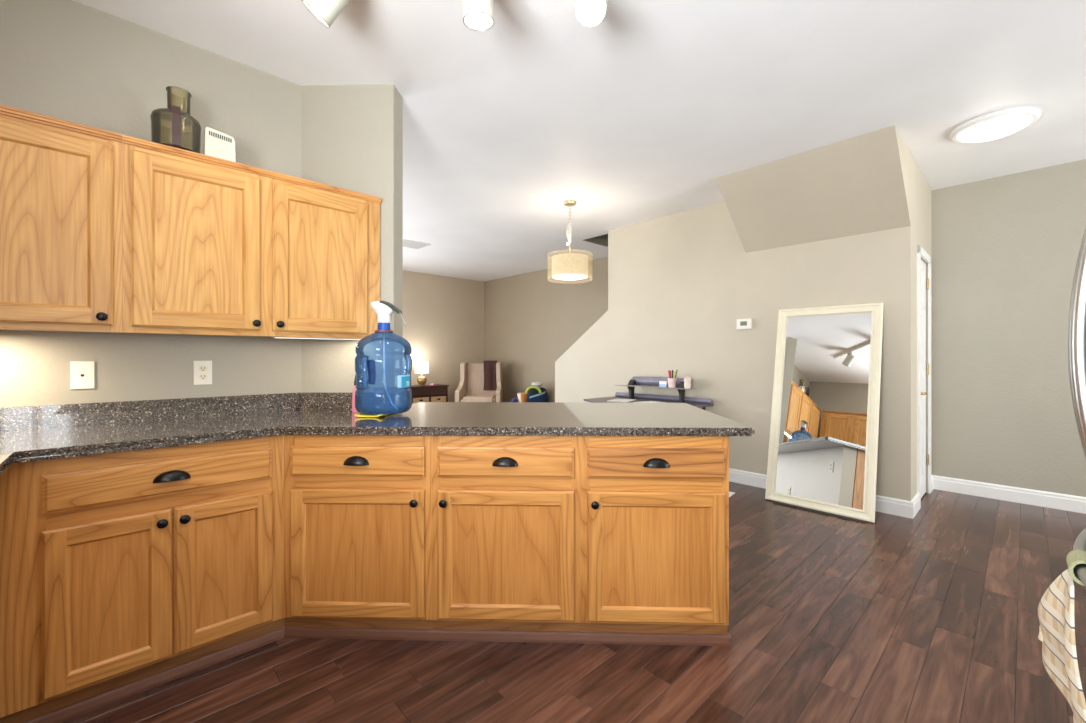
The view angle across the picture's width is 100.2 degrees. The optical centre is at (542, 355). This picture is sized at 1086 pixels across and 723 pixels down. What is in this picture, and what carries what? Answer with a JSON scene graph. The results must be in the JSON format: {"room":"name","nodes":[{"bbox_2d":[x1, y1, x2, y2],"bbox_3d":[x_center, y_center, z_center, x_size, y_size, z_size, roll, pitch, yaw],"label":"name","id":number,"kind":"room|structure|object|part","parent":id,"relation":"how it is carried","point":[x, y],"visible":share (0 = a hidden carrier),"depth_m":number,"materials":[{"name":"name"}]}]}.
{"room":"kitchen","nodes":[
{"label":"kitchen","id":0,"kind":"room"},
{"bbox_2d":[0,0,300,406],"bbox_3d":[-1.992,-0.153,2.038,1.634,2.743,0.100,0,0,-43],"label":"wall","id":1,"kind":"structure","parent":0,"point":[68,60],"depth_m":2.08,"materials":[{"name":"beige paint"}]},
{"bbox_2d":[0,105,121,332],"bbox_3d":[-1.967,-0.485,1.732,0.530,0.784,0.371,0,0,-43],"label":"upper cabinet","id":2,"kind":"object","parent":1,"relation":"attached to","point":[61,180],"visible":1,"depth_m":1.68,"materials":[{"name":"brown wood"}]},
{"bbox_3d":[-1.872,-0.865,1.631,0.530,0.026,0.039,0,0,-43],"label":"crown moulding","id":3,"kind":"part","parent":2,"relation":"part of","materials":[{"name":"orange wood"}]},
{"bbox_3d":[-1.699,-0.151,1.748,0.033,0.033,0.027,0,0,-43],"label":"knob","id":4,"kind":"part","parent":2,"relation":"part of","materials":[{"name":"brown metal"}]},
{"bbox_2d":[70,361,93,388],"bbox_3d":[-1.992,0.083,1.964,0.073,0.118,0.007,0,0,-43],"label":"plate","id":5,"kind":"object","parent":1,"relation":"attached to","point":[81,372],"visible":1,"depth_m":1.96,"materials":[{"name":"white plastic"}]},
{"bbox_2d":[194,361,211,384],"bbox_3d":[-1.686,0.083,2.251,0.073,0.118,0.009,0,0,-43],"label":"wall outlet","id":6,"kind":"object","parent":1,"relation":"attached to","point":[202,370],"visible":1,"depth_m":2.25,"materials":[{"name":"white plastic"}]},
{"bbox_2d":[199,366,206,370],"bbox_3d":[-1.684,0.062,2.249,0.033,0.028,0.003,0,0,-43],"label":"socket","id":7,"kind":"object","parent":6,"relation":"attached to","point":[201,368],"depth_m":2.25,"materials":[{"name":"beige plastic"}]},
{"bbox_2d":[199,374,206,379],"bbox_3d":[-1.684,0.103,2.249,0.033,0.028,0.003,0,0,-43],"label":"socket","id":8,"kind":"object","parent":6,"relation":"attached to","point":[201,376],"depth_m":2.25,"materials":[{"name":"beige plastic"}]},
{"bbox_2d":[122,135,381,338],"bbox_3d":[-1.390,-0.485,2.276,1.056,0.784,0.371,0,0,-43],"label":"upper cabinet","id":9,"kind":"object","parent":1,"relation":"attached to","point":[211,245],"visible":0.99,"depth_m":2.07,"materials":[{"name":"brown wood"}]},
{"bbox_3d":[-1.489,-0.474,1.976,0.448,0.710,0.019,0,0,-43],"label":"door","id":10,"kind":"part","parent":9,"relation":"part of","materials":[{"name":"brown wood"}]},
{"bbox_3d":[-1.295,-0.865,2.174,1.056,0.026,0.039,0,0,-43],"label":"crown moulding","id":11,"kind":"part","parent":9,"relation":"part of","materials":[{"name":"orange wood"}]},
{"bbox_3d":[-1.325,-0.151,2.100,0.033,0.033,0.027,0,0,-43],"label":"knob","id":12,"kind":"part","parent":9,"relation":"part of","materials":[{"name":"brown metal"}]},
{"bbox_3d":[-1.254,-0.151,2.167,0.033,0.033,0.027,0,0,-43],"label":"knob","id":13,"kind":"part","parent":9,"relation":"part of","materials":[{"name":"brown metal"}]},
{"bbox_2d":[272,337,360,339],"bbox_3d":[-1.156,-0.097,2.366,0.440,0.017,0.032,0,0,-43],"label":"light","id":14,"kind":"object","parent":9,"relation":"attached to","point":[272,337],"visible":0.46,"depth_m":2.33,"materials":[{"name":"white paint"}]},
{"bbox_2d":[292,338,354,339],"bbox_3d":[-1.156,-0.089,2.366,0.420,0.002,0.022,0,0,-43],"label":"diffuser","id":15,"kind":"object","parent":14,"relation":"attached to","point":[292,338],"depth_m":2.38,"materials":[{"name":"white plastic"}]},
{"bbox_3d":[-1.122,-0.474,2.321,0.456,0.710,0.019,0,0,-43],"label":"door","id":16,"kind":"part","parent":9,"relation":"part of","materials":[{"name":"brown wood"}]},
{"bbox_3d":[-1.591,-0.862,2.061,0.350,0.026,0.218,0,0,-43],"label":"board","id":17,"kind":"object","parent":9,"relation":"on","visible":0},
{"bbox_2d":[150,86,200,152],"bbox_3d":[-1.624,-1.025,2.012,0.189,0.300,0.189,0,0,5],"label":"bottle","id":18,"kind":"object","parent":17,"relation":"on","point":[172,113],"visible":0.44,"depth_m":1.97,"materials":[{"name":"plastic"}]},
{"bbox_3d":[-1.624,-1.044,2.012,0.176,0.038,0.176,0,0,-39],"label":"lid","id":19,"kind":"part","parent":18,"relation":"part of","materials":[{"name":"glass"}]},
{"bbox_3d":[-1.561,-0.973,1.933,0.028,0.184,0.034,0,0,-39],"label":"handle","id":20,"kind":"part","parent":18,"relation":"part of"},
{"bbox_2d":[203,127,234,161],"bbox_3d":[-1.481,-0.950,2.079,0.116,0.150,0.050,0,0,-43],"label":"plastic box","id":21,"kind":"object","parent":17,"relation":"on","point":[217,144],"visible":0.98,"depth_m":2.06,"materials":[{"name":"white plastic"}]},
{"bbox_2d":[301,84,402,407],"bbox_3d":[-1.141,-0.153,2.625,0.621,2.743,0.140,0,0,2],"label":"wall","id":22,"kind":"structure","parent":0,"point":[352,135],"depth_m":2.56,"materials":[{"name":"beige paint"}]},
{"bbox_2d":[0,392,392,430],"bbox_3d":[-1.773,0.251,2.113,2.031,0.093,0.318,0,0,-33],"label":"backsplash","id":23,"kind":"structure","parent":22,"relation":"attached to","point":[58,415],"depth_m":2.15,"materials":[{"name":"stone"}]},
{"bbox_2d":[403,271,483,401],"bbox_3d":[-3.097,-0.153,7.592,5.100,2.743,0.100,0,0,-43],"label":"wall","id":24,"kind":"structure","parent":0,"point":[443,316],"depth_m":8.65,"materials":[{"name":"beige paint"}]},
{"bbox_2d":[61,481,1085,722],"bbox_3d":[0.200,1.248,3.142,6.600,0.060,11.100,0,0,-43],"label":"floor","id":25,"kind":"structure","parent":0,"point":[931,616],"depth_m":1.81,"materials":[{"name":"brown wood"}]},
{"bbox_2d":[0,435,284,722],"bbox_3d":[-1.593,0.776,1.887,0.808,0.884,0.628,0,0,-43],"label":"base cabinet","id":26,"kind":"object","parent":25,"relation":"on","point":[117,569],"visible":0.95,"depth_m":1.62,"materials":[{"name":"orange wood"}]},
{"bbox_3d":[-1.509,0.846,1.587,0.327,0.548,0.019,0,0,-43],"label":"door","id":27,"kind":"part","parent":26,"relation":"part of","materials":[{"name":"orange wood"}]},
{"bbox_2d":[22,627,284,722],"bbox_3d":[-1.407,1.200,1.705,0.790,0.038,0.020,0,0,-43],"label":"trim","id":28,"kind":"structure","parent":26,"relation":"attached to","point":[71,711],"depth_m":1.67,"materials":[{"name":"brown wood"}]},
{"bbox_3d":[-1.389,0.453,1.700,0.656,0.128,0.019,0,0,-43],"label":"drawer","id":29,"kind":"part","parent":26,"relation":"part of","materials":[{"name":"orange wood"}]},
{"bbox_3d":[-1.395,0.614,1.664,0.033,0.033,0.027,0,0,-43],"label":"knob","id":30,"kind":"part","parent":26,"relation":"part of","materials":[{"name":"brown metal"}]},
{"bbox_3d":[-1.373,0.445,1.683,0.111,0.038,0.030,0,0,-43],"label":"cup pull","id":31,"kind":"part","parent":26,"relation":"part of","materials":[{"name":"brown metal"}]},
{"bbox_3d":[-1.348,0.614,1.708,0.033,0.033,0.027,0,0,-43],"label":"knob","id":32,"kind":"part","parent":26,"relation":"part of","materials":[{"name":"brown metal"}]},
{"bbox_3d":[-1.265,0.846,1.816,0.324,0.548,0.019,0,0,-43],"label":"door","id":33,"kind":"part","parent":26,"relation":"part of","materials":[{"name":"orange wood"}]},
{"bbox_2d":[282,435,284,618],"bbox_3d":[-1.127,0.734,1.971,0.016,0.799,0.024,0,0,2],"label":"trim","id":34,"kind":"structure","parent":26,"relation":"attached to","point":[283,436],"depth_m":1.96,"materials":[{"name":"orange wood"}]},
{"bbox_2d":[285,435,432,628],"bbox_3d":[-0.795,0.776,2.223,0.650,0.884,0.628,0,0,2],"label":"base cabinet","id":35,"kind":"object","parent":25,"relation":"on","point":[358,508],"visible":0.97,"depth_m":1.95,"materials":[{"name":"orange wood"}]},
{"bbox_3d":[-0.797,0.445,1.923,0.111,0.038,0.030,0,0,2],"label":"cup pull","id":36,"kind":"part","parent":35,"relation":"part of","materials":[{"name":"brown metal"}]},
{"bbox_3d":[-0.796,0.846,1.946,0.580,0.548,0.019,0,0,2],"label":"door","id":37,"kind":"part","parent":35,"relation":"part of","materials":[{"name":"orange wood"}]},
{"bbox_3d":[-0.796,0.453,1.946,0.580,0.128,0.019,0,0,2],"label":"drawer","id":38,"kind":"part","parent":35,"relation":"part of","materials":[{"name":"orange wood"}]},
{"bbox_3d":[-0.546,0.622,1.917,0.033,0.033,0.027,0,0,2],"label":"knob","id":39,"kind":"part","parent":35,"relation":"part of","materials":[{"name":"brown metal"}]},
{"bbox_2d":[403,384,448,403],"bbox_3d":[-2.237,0.874,8.021,1.100,0.690,0.394,0,0,-43],"label":"console table","id":40,"kind":"object","parent":25,"relation":"on","point":[438,389],"visible":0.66,"depth_m":8.02,"materials":[{"name":"brown wood"}]},
{"bbox_2d":[413,396,428,403],"bbox_3d":[-2.219,0.920,8.001,0.300,0.395,0.307,0,0,-43],"label":"wicker basket","id":41,"kind":"object","parent":40,"relation":"on","point":[421,398],"visible":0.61,"depth_m":7.91,"materials":[{"name":"beige wicker"}]},
{"bbox_3d":[-2.120,0.621,7.897,0.315,0.128,0.018,0,0,-43],"label":"drawer","id":42,"kind":"part","parent":40,"relation":"part of","materials":[{"name":"brown wood"}]},
{"bbox_2d":[415,361,428,385],"bbox_3d":[-2.146,0.312,8.048,0.244,0.432,0.244,0,0,2],"label":"table lamp","id":43,"kind":"object","parent":40,"relation":"on","point":[421,367],"visible":1,"depth_m":7.97,"materials":[{"name":"gold metal"}]},
{"bbox_3d":[-2.146,0.201,8.048,0.244,0.210,0.244,0,0,2],"label":"lamp shade","id":44,"kind":"part","parent":43,"relation":"part of","materials":[{"name":"white fabric"}]},
{"bbox_2d":[431,395,445,401],"bbox_3d":[-1.968,0.920,8.238,0.300,0.395,0.307,0,0,-43],"label":"wicker basket","id":45,"kind":"object","parent":40,"relation":"on","point":[437,398],"visible":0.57,"depth_m":8.13,"materials":[{"name":"beige wicker"}]},
{"bbox_3d":[-1.869,0.621,8.134,0.315,0.128,0.018,0,0,-43],"label":"drawer","id":46,"kind":"part","parent":40,"relation":"part of","materials":[{"name":"brown wood"}]},
{"bbox_2d":[455,362,502,401],"bbox_3d":[-1.139,0.668,8.253,0.784,1.100,0.790,0,0,0],"label":"chair","id":47,"kind":"object","parent":25,"relation":"on","point":[470,388],"visible":0.45,"depth_m":8.40,"materials":[{"name":"beige fabric"}]},
{"bbox_3d":[-1.479,0.599,8.263,0.104,0.960,0.770,0,0,0],"label":"wing arm","id":48,"kind":"part","parent":47,"relation":"part of","materials":[{"name":"beige fabric"}]},
{"bbox_2d":[461,395,495,401],"bbox_3d":[-1.139,0.783,8.153,0.590,0.140,0.590,0,0,0],"label":"seat cushion","id":49,"kind":"object","parent":47,"relation":"on","point":[464,398],"depth_m":7.90,"materials":[{"name":"beige fabric"}]},
{"bbox_3d":[-1.139,0.501,8.491,0.600,0.715,0.208,0,0,0],"label":"backrest","id":50,"kind":"part","parent":47,"relation":"part of","materials":[{"name":"beige fabric"}]},
{"bbox_2d":[483,361,497,389],"bbox_3d":[-0.976,0.360,8.451,0.245,0.548,0.257,0,0,0],"label":"throw blanket","id":51,"kind":"object","parent":47,"relation":"on","point":[489,366],"visible":0.99,"depth_m":8.36,"materials":[{"name":"fabric"}]},
{"bbox_3d":[-0.799,0.599,8.263,0.104,0.960,0.770,0,0,0],"label":"wing arm","id":52,"kind":"part","parent":47,"relation":"part of","materials":[{"name":"beige fabric"}]},
{"bbox_2d":[432,435,580,631],"bbox_3d":[-0.151,0.776,2.203,0.638,0.884,0.628,0,0,2],"label":"base cabinet","id":53,"kind":"object","parent":25,"relation":"on","point":[506,509],"visible":1,"depth_m":1.93,"materials":[{"name":"orange wood"}]},
{"bbox_3d":[-0.421,0.622,1.913,0.033,0.033,0.027,0,0,2],"label":"knob","id":54,"kind":"part","parent":53,"relation":"part of","materials":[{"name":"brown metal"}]},
{"bbox_3d":[-0.160,0.445,1.904,0.111,0.038,0.030,0,0,2],"label":"cup pull","id":55,"kind":"part","parent":53,"relation":"part of","materials":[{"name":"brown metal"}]},
{"bbox_3d":[-0.159,0.453,1.927,0.582,0.128,0.019,0,0,2],"label":"drawer","id":56,"kind":"part","parent":53,"relation":"part of","materials":[{"name":"orange wood"}]},
{"bbox_3d":[-0.159,0.846,1.927,0.582,0.548,0.019,0,0,2],"label":"door","id":57,"kind":"part","parent":53,"relation":"part of","materials":[{"name":"orange wood"}]},
{"bbox_2d":[284,626,731,645],"bbox_3d":[-0.157,1.200,2.226,1.917,0.038,0.584,0,0,2],"label":"trim","id":58,"kind":"structure","parent":53,"relation":"attached to","point":[289,632],"depth_m":1.94,"materials":[{"name":"brown wood"}]},
{"bbox_2d":[526,387,547,401],"bbox_3d":[-0.096,0.878,7.804,0.380,0.680,0.308,0,0,2],"label":"tote","id":59,"kind":"object","parent":25,"relation":"on","point":[533,395],"visible":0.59,"depth_m":7.69,"materials":[{"name":"blue fabric"}]},
{"bbox_2d":[525,386,541,392],"bbox_3d":[-0.161,0.562,7.643,0.272,0.118,0.044,0,0,2],"label":"hoop","id":60,"kind":"object","parent":59,"relation":"on","point":[530,387],"visible":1,"depth_m":7.62},
{"bbox_2d":[531,382,541,386],"bbox_3d":[-0.107,0.487,7.777,0.195,0.100,0.150,0,0,2],"label":"toy car","id":61,"kind":"object","parent":59,"relation":"on","point":[538,384],"visible":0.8,"depth_m":7.72,"materials":[{"name":"white plastic"}]},
{"bbox_2d":[584,376,712,409],"bbox_3d":[1.036,0.723,4.712,0.670,0.992,1.220,0,0,-43],"label":"desk","id":62,"kind":"object","parent":25,"relation":"on","point":[636,381],"visible":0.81,"depth_m":4.86,"materials":[{"name":"grey metal"}]},
{"bbox_2d":[608,398,636,401],"bbox_3d":[0.838,0.470,4.814,0.220,0.006,0.300,0,0,30],"label":"paper stack","id":63,"kind":"object","parent":62,"relation":"on","point":[617,399],"visible":1,"depth_m":4.76,"materials":[{"name":"white paper"}]},
{"bbox_2d":[633,401,665,402],"bbox_3d":[1.079,0.470,4.587,0.260,0.005,0.200,0,0,-32],"label":"paper stack","id":64,"kind":"object","parent":62,"relation":"on","point":[642,401],"visible":0.71,"depth_m":4.57,"materials":[{"name":"white paper"}]},
{"bbox_2d":[614,385,694,389],"bbox_3d":[1.172,0.330,4.851,0.178,0.006,0.885,0,0,-43],"label":"shelf","id":65,"kind":"object","parent":62,"relation":"attached to","point":[679,387],"depth_m":4.86,"materials":[{"name":"silver metal"}]},
{"bbox_2d":[632,376,691,387],"bbox_3d":[1.260,0.278,4.881,0.048,0.103,0.721,0,0,-43],"label":"shelf","id":66,"kind":"object","parent":62,"relation":"attached to","point":[640,381],"depth_m":4.95,"materials":[{"name":"grey metal"}]},
{"bbox_2d":[659,381,667,386],"bbox_3d":[1.264,0.296,4.769,0.024,0.060,0.084,0,0,-43],"label":"block","id":67,"kind":"object","parent":62,"relation":"on","point":[661,383],"visible":0.96,"depth_m":4.75,"materials":[{"name":"white plastic"}]},
{"bbox_3d":[1.252,0.450,4.881,0.036,0.062,1.170,0,0,-43],"label":"panel","id":68,"kind":"part","parent":62,"relation":"part of","materials":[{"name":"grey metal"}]},
{"bbox_2d":[667,378,676,387],"bbox_3d":[1.337,0.277,4.700,0.094,0.098,0.094,0,0,2],"label":"pen cup","id":69,"kind":"object","parent":62,"relation":"on","point":[671,381],"visible":0.97,"depth_m":4.67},
{"bbox_2d":[684,377,690,388],"bbox_3d":[1.453,0.266,4.562,0.072,0.120,0.072,0,0,2],"label":"bottle","id":70,"kind":"object","parent":62,"relation":"on","point":[687,380],"visible":1,"depth_m":4.54,"materials":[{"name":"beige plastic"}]},
{"bbox_2d":[580,436,728,633],"bbox_3d":[0.479,0.776,2.184,0.622,0.884,0.628,0,0,2],"label":"base cabinet","id":71,"kind":"object","parent":25,"relation":"on","point":[655,509],"visible":0.93,"depth_m":1.91,"materials":[{"name":"orange wood"}]},
{"bbox_3d":[0.217,0.622,1.894,0.033,0.033,0.027,0,0,2],"label":"knob","id":72,"kind":"part","parent":71,"relation":"part of","materials":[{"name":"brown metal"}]},
{"bbox_3d":[0.475,0.453,1.908,0.577,0.128,0.019,0,0,2],"label":"drawer","id":73,"kind":"part","parent":71,"relation":"part of","materials":[{"name":"brown wood"}]},
{"bbox_3d":[0.474,0.445,1.885,0.111,0.038,0.030,0,0,2],"label":"cup pull","id":74,"kind":"part","parent":71,"relation":"part of","materials":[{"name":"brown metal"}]},
{"bbox_3d":[0.475,0.846,1.908,0.577,0.548,0.019,0,0,2],"label":"door","id":75,"kind":"part","parent":71,"relation":"part of","materials":[{"name":"orange wood"}]},
{"bbox_2d":[773,501,866,523],"bbox_3d":[2.182,1.214,3.587,0.165,0.007,0.630,0,0,-43],"label":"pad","id":76,"kind":"object","parent":25,"relation":"on","point":[775,502],"visible":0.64,"depth_m":3.51,"materials":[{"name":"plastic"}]},
{"bbox_2d":[765,303,883,522],"bbox_3d":[2.268,0.402,3.692,0.346,1.631,0.758,0,0,-43],"label":"mirror","id":77,"kind":"object","parent":76,"relation":"on","point":[823,452],"visible":1,"depth_m":3.66,"materials":[{"name":"beige paint"}]},
{"bbox_2d":[1068,228,1085,587],"bbox_3d":[1.353,0.332,0.634,0.920,1.767,0.808,0,0,-43],"label":"refrigerator","id":78,"kind":"object","parent":25,"relation":"on","point":[1077,310],"visible":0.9,"depth_m":0.89,"materials":[{"name":"grey metal"}]},
{"bbox_2d":[1038,550,1085,722],"bbox_3d":[1.071,0.573,0.910,0.068,0.354,0.321,0,0,39],"label":"hand towel","id":79,"kind":"object","parent":78,"relation":"hanging from","point":[1056,606],"visible":0.99,"depth_m":0.94,"materials":[{"name":"beige fabric"}]},
{"bbox_3d":[1.135,-0.026,0.921,0.024,0.808,0.093,0,0,-43],"label":"handle","id":80,"kind":"part","parent":78,"relation":"part of","materials":[{"name":"silver metal"}]},
{"bbox_3d":[1.080,-0.026,0.869,0.024,0.808,0.093,0,0,-43],"label":"handle","id":81,"kind":"part","parent":78,"relation":"part of","materials":[{"name":"silver metal"}]},
{"bbox_3d":[1.110,0.418,0.893,0.787,0.024,0.087,0,0,-43],"label":"handle","id":82,"kind":"part","parent":78,"relation":"part of","materials":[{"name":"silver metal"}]},
{"bbox_3d":[-1.034,0.776,0.317,0.628,0.884,2.480,0,0,-43],"label":"base cabinet","id":83,"kind":"object","parent":25,"relation":"on","visible":0},
{"bbox_2d":[0,392,754,475],"bbox_3d":[-0.214,0.269,1.521,3.509,0.129,3.108,0,0,-43],"label":"countertop","id":84,"kind":"structure","parent":83,"relation":"on","point":[39,432],"depth_m":1.96,"materials":[{"name":"stone"}]},
{"bbox_2d":[352,344,356,412],"bbox_3d":[-0.990,0.118,2.416,0.050,0.360,0.050,0,0,2],"label":"wand","id":85,"kind":"object","parent":84,"relation":"on","point":[354,410],"visible":0.37,"depth_m":2.40,"materials":[{"name":"pink plastic"}]},
{"bbox_2d":[354,413,387,416],"bbox_3d":[-0.838,0.289,2.287,0.139,0.016,0.201,0,0,5],"label":"cleaning cloth","id":86,"kind":"object","parent":84,"relation":"on","point":[359,414],"visible":0.44,"depth_m":2.20,"materials":[{"name":"yellow fabric"}]},
{"bbox_2d":[355,300,411,414],"bbox_3d":[-0.809,0.001,2.310,0.275,0.566,0.275,0,0,2],"label":"spray bottle","id":87,"kind":"object","parent":84,"relation":"on","point":[383,309],"visible":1,"depth_m":2.31,"materials":[{"name":"blue plastic"}]},
{"bbox_2d":[401,376,409,386],"bbox_3d":[-0.683,0.128,2.270,0.006,0.052,0.075,0,0,18],"label":"print","id":88,"kind":"object","parent":87,"relation":"on","point":[405,380],"depth_m":2.26},
{"bbox_3d":[-0.385,1.012,7.515,0.284,0.412,0.204,0,0,2],"label":"cube","id":89,"kind":"object","parent":25,"relation":"on","visible":0},
{"bbox_2d":[517,393,527,401],"bbox_3d":[-0.340,0.711,7.514,0.180,0.190,0.180,0,0,2],"label":"bucket","id":90,"kind":"object","parent":89,"relation":"on","point":[522,397],"visible":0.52,"depth_m":7.45,"materials":[{"name":"orange plastic"}]},
{"bbox_2d":[73,0,1085,281],"bbox_3d":[0.200,-1.575,3.142,6.600,0.100,11.100,0,0,-43],"label":"ceiling","id":91,"kind":"structure","parent":0,"point":[635,116],"depth_m":2.55,"materials":[{"name":"white paint"}]},
{"bbox_2d":[301,0,349,27],"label":"track light","id":92,"kind":"object","parent":91,"relation":"attached to","point":[326,11],"depth_m":1.74,"materials":[{"name":"white paint"}]},
{"bbox_2d":[403,239,430,248],"bbox_3d":[-1.795,-1.515,6.180,0.400,0.018,0.340,0,0,-43],"label":"ceiling vent","id":93,"kind":"object","parent":91,"relation":"in","point":[406,243],"visible":0.7,"depth_m":6.16,"materials":[{"name":"white metal"}]},
{"bbox_2d":[463,0,493,30],"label":"track light","id":94,"kind":"object","parent":91,"relation":"attached to","point":[477,15],"depth_m":1.72,"materials":[{"name":"white paint"}]},
{"bbox_2d":[552,200,587,279],"bbox_3d":[0.267,-1.137,4.495,0.444,0.776,0.444,0,0,2],"label":"pendant lamp","id":95,"kind":"object","parent":91,"relation":"hanging from","point":[567,266],"visible":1,"depth_m":4.36,"materials":[{"name":"beige fabric"}]},
{"bbox_3d":[0.256,-1.213,4.495,0.053,0.226,0.056,0,0,2],"label":"gathered cord","id":96,"kind":"part","parent":95,"relation":"part of","materials":[{"name":"white fabric"}]},
{"bbox_3d":[0.267,-0.879,4.495,0.360,0.194,0.360,0,0,2],"label":"lamp shade","id":97,"kind":"part","parent":95,"relation":"part of","materials":[{"name":"fabric"}]},
{"bbox_2d":[552,274,587,279],"bbox_3d":[0.267,-0.774,4.495,0.356,0.019,0.356,0,0,2],"label":"diffuser","id":98,"kind":"object","parent":95,"relation":"attached to","point":[556,276],"depth_m":4.43,"materials":[{"name":"white plastic"}]},
{"bbox_2d":[575,0,606,27],"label":"track light","id":99,"kind":"object","parent":91,"relation":"attached to","point":[590,13],"depth_m":1.73,"materials":[{"name":"white paint"}]},
{"bbox_2d":[950,107,1040,143],"bbox_3d":[2.960,-1.486,2.987,0.424,0.078,0.424,0,0,2],"label":"ceiling light","id":100,"kind":"object","parent":91,"relation":"attached to","point":[999,124],"visible":1,"depth_m":2.90,"materials":[{"name":"white glass"}]},
{"bbox_3d":[2.960,-1.470,2.987,0.356,0.048,0.356,0,0,2],"label":"lamp shade","id":101,"kind":"part","parent":100,"relation":"part of","materials":[{"name":"white glass"}]},
{"bbox_2d":[598,234,607,238],"bbox_3d":[2.018,-2.193,5.128,1.230,1.137,3.500,0,0,-43],"label":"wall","id":102,"kind":"structure","parent":0,"point":[605,236],"depth_m":6.31,"materials":[{"name":"beige paint"}]},
{"bbox_2d":[583,236,607,246],"bbox_3d":[0.892,-1.574,6.324,1.020,0.101,0.015,0,0,-43],"label":"trim","id":103,"kind":"structure","parent":102,"relation":"attached to","point":[596,240],"depth_m":6.19,"materials":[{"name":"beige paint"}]},
{"bbox_2d":[555,155,917,500],"bbox_3d":[1.590,-0.153,4.919,0.340,2.742,3.801,0,0,-43],"label":"wall","id":104,"kind":"structure","parent":0,"point":[680,284],"depth_m":4.38,"materials":[{"name":"beige paint"}]},
{"bbox_2d":[737,319,752,328],"bbox_3d":[1.912,-0.303,4.307,0.029,0.094,0.140,0,0,-43],"label":"thermostat","id":105,"kind":"object","parent":104,"relation":"attached to","point":[741,323],"visible":1,"depth_m":4.29,"materials":[{"name":"white plastic"}]},
{"bbox_2d":[729,468,913,518],"bbox_3d":[1.466,1.156,4.791,0.016,0.125,3.817,0,0,-43],"label":"baseboard","id":106,"kind":"structure","parent":104,"relation":"attached to","point":[903,508],"depth_m":3.55,"materials":[{"name":"white paint"}]},
{"bbox_2d":[911,494,919,516],"bbox_3d":[2.879,1.156,3.510,0.285,0.125,0.016,0,0,-43],"label":"baseboard","id":107,"kind":"structure","parent":104,"relation":"attached to","point":[916,499],"depth_m":3.52,"materials":[{"name":"white paint"}]},
{"bbox_2d":[484,159,1085,496],"bbox_3d":[2.555,-0.732,5.360,0.130,3.900,11.100,0,0,-43],"label":"wall","id":108,"kind":"structure","parent":0,"point":[1005,249],"depth_m":3.90,"materials":[{"name":"beige paint"}]},
{"bbox_2d":[932,475,1085,513],"bbox_3d":[4.898,1.156,2.765,0.016,0.125,3.870,0,0,-43],"label":"baseboard","id":109,"kind":"structure","parent":108,"relation":"attached to","point":[1059,501],"depth_m":3.79,"materials":[{"name":"white paint"}]},
{"bbox_2d":[716,125,910,252],"bbox_3d":[2.124,-1.252,3.655,0.614,0.544,1.230,0,0,-43],"label":"wall","id":110,"kind":"structure","parent":0,"point":[861,184],"depth_m":3.55,"materials":[{"name":"beige paint"}]},
{"bbox_2d":[918,167,931,492],"bbox_3d":[3.263,-0.153,3.952,0.770,2.742,0.100,0,0,-43],"label":"wall","id":111,"kind":"structure","parent":0,"point":[924,191],"depth_m":4.03,"materials":[{"name":"beige paint"}]},
{"bbox_2d":[917,245,930,507],"bbox_3d":[3.223,0.169,3.834,0.660,2.100,0.017,0,0,-43],"label":"trim","id":112,"kind":"structure","parent":111,"relation":"attached to","point":[921,252],"depth_m":3.63,"materials":[{"name":"white paint"}]},
{"bbox_2d":[921,260,928,497],"bbox_3d":[3.219,0.195,3.845,0.542,2.023,0.091,0,0,-43],"label":"door","id":113,"kind":"structure","parent":111,"relation":"in","point":[923,265],"depth_m":3.90,"materials":[{"name":"white paint"}]},
{"bbox_2d":[931,475,933,491],"bbox_3d":[3.523,1.156,4.117,0.165,0.125,0.016,0,0,-43],"label":"baseboard","id":114,"kind":"structure","parent":111,"relation":"attached to","point":[932,479],"depth_m":4.11,"materials":[{"name":"white paint"}]}
]}

